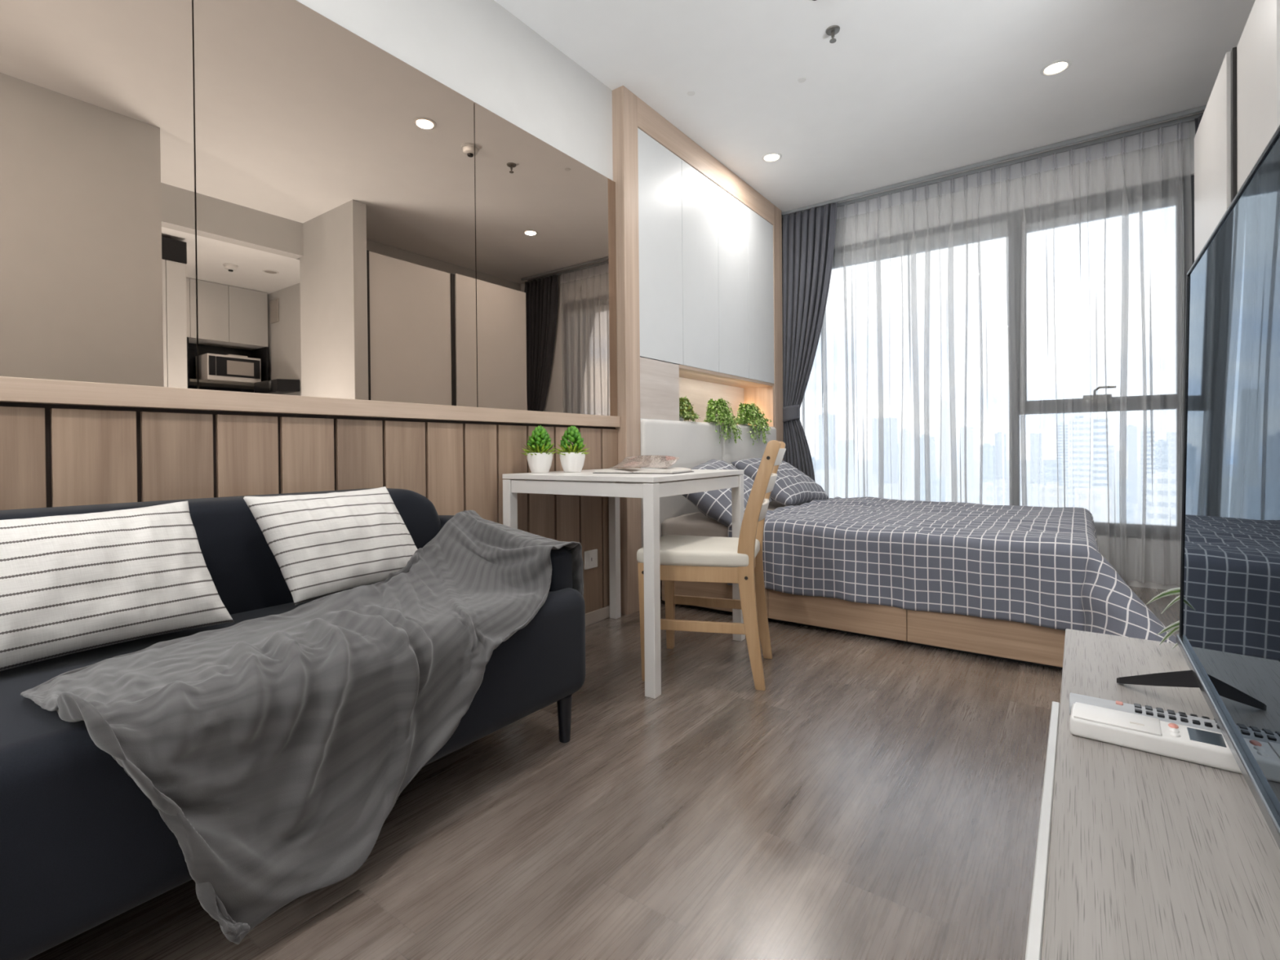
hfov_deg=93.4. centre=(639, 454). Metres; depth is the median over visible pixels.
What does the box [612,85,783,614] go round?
storage unit
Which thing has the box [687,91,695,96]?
disc
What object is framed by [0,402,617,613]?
wall paneling
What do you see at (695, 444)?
headboard
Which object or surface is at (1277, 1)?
wall partition
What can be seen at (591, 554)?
outlet
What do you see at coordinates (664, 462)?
magazine
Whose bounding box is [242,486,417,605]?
throw cushion
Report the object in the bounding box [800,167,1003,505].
sheer curtain
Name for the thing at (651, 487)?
dining table
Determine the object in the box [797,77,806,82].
disc
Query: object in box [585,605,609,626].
baseboard
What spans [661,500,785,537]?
mattress
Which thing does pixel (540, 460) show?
potted plant
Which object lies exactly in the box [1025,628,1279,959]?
tv console
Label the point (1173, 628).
variegated plant
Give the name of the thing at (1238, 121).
wardrobe
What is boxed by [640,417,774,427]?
niche shelf
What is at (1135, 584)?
wall window
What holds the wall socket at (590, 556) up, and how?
attached to the wall paneling
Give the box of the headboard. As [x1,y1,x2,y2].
[640,418,776,546]
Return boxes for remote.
[1069,693,1222,733]
[1070,702,1242,773]
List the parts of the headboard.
padded panel, padded panel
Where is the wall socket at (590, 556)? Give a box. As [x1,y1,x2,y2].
[584,549,597,569]
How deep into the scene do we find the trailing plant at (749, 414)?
4.13 m
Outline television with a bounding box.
[1116,124,1279,848]
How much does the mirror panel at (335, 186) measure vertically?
1.186 m
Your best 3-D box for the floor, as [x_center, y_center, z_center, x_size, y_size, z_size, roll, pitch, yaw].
[1.030,0.867,0.560,5.600,0.100,7.600,0,0,36]
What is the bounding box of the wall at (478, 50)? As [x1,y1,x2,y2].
[296,0,783,442]
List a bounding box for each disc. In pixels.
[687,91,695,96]
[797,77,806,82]
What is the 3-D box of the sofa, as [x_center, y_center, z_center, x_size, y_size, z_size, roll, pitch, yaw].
[-0.953,0.472,1.266,0.734,0.715,1.755,0,0,36]
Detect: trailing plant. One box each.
[679,395,698,421]
[703,397,742,443]
[735,402,772,444]
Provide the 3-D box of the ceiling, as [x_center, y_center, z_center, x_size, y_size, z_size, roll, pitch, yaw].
[1.005,-1.893,0.541,5.600,0.100,7.600,0,0,36]
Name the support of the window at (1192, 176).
attached to the wall window at (1135, 584)
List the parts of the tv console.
drawer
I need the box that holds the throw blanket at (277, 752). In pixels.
[20,510,583,944]
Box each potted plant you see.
[521,425,555,473]
[555,425,589,472]
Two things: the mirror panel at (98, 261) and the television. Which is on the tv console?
the television
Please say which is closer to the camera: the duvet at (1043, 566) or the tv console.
the tv console
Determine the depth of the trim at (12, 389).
1.69 m
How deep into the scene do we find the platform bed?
2.50 m
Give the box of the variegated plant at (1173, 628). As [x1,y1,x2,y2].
[1146,587,1180,648]
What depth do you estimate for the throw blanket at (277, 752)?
1.11 m
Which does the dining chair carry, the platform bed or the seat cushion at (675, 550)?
the seat cushion at (675, 550)
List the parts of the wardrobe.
sliding door, sliding door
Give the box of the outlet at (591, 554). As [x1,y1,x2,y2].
[589,552,594,565]
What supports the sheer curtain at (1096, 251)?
hanging from the track
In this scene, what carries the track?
attached to the ceiling
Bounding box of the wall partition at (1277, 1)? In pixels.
[1276,0,1279,128]
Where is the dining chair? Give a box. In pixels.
[636,440,786,690]
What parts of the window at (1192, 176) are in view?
handle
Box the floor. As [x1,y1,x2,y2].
[27,586,1180,959]
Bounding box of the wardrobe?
[1194,0,1276,261]
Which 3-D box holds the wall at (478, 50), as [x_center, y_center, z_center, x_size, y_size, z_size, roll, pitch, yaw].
[-1.084,-0.505,2.082,0.400,2.660,7.600,0,0,36]
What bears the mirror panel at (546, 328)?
attached to the wall at (478, 50)
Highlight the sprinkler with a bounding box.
[826,25,839,43]
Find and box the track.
[781,105,1206,216]
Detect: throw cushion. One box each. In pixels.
[0,501,234,671]
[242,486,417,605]
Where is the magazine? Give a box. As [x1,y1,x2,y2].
[592,455,693,474]
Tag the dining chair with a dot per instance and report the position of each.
(692, 558)
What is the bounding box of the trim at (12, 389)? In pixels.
[0,376,620,426]
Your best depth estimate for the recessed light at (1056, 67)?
2.91 m
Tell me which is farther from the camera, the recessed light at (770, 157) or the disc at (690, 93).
the recessed light at (770, 157)
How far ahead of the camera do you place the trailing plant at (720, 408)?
3.77 m
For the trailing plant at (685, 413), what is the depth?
3.54 m
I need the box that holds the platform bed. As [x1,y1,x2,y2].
[662,580,1065,669]
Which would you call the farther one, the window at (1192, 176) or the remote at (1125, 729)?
the window at (1192, 176)
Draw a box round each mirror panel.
[0,0,197,389]
[191,0,476,407]
[473,102,617,416]
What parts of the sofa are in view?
backrest, arm, leg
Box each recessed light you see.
[761,151,782,162]
[1040,59,1071,75]
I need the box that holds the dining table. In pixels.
[502,468,745,698]
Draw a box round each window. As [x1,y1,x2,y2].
[846,120,1195,590]
[1096,174,1194,390]
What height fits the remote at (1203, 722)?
0.026 m
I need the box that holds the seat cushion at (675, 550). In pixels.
[636,534,759,567]
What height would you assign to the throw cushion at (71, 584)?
0.287 m
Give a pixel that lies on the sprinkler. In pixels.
(832, 30)
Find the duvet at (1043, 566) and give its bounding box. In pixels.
[727,497,1177,643]
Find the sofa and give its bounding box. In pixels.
[0,488,585,959]
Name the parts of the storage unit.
panel, door, panel, door, rail, door, door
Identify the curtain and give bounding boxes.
[782,202,837,481]
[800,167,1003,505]
[1000,121,1192,586]
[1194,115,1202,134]
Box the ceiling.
[493,0,1255,218]
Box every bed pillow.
[682,458,772,528]
[731,457,828,506]
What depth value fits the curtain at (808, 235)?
4.56 m
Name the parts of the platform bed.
drawer, drawer, drawer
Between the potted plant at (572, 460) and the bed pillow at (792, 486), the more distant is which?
the bed pillow at (792, 486)
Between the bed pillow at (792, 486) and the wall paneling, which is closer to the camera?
the wall paneling
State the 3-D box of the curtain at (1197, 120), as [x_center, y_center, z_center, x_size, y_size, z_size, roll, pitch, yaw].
[3.250,-0.552,3.187,0.462,2.602,0.116,0,0,36]

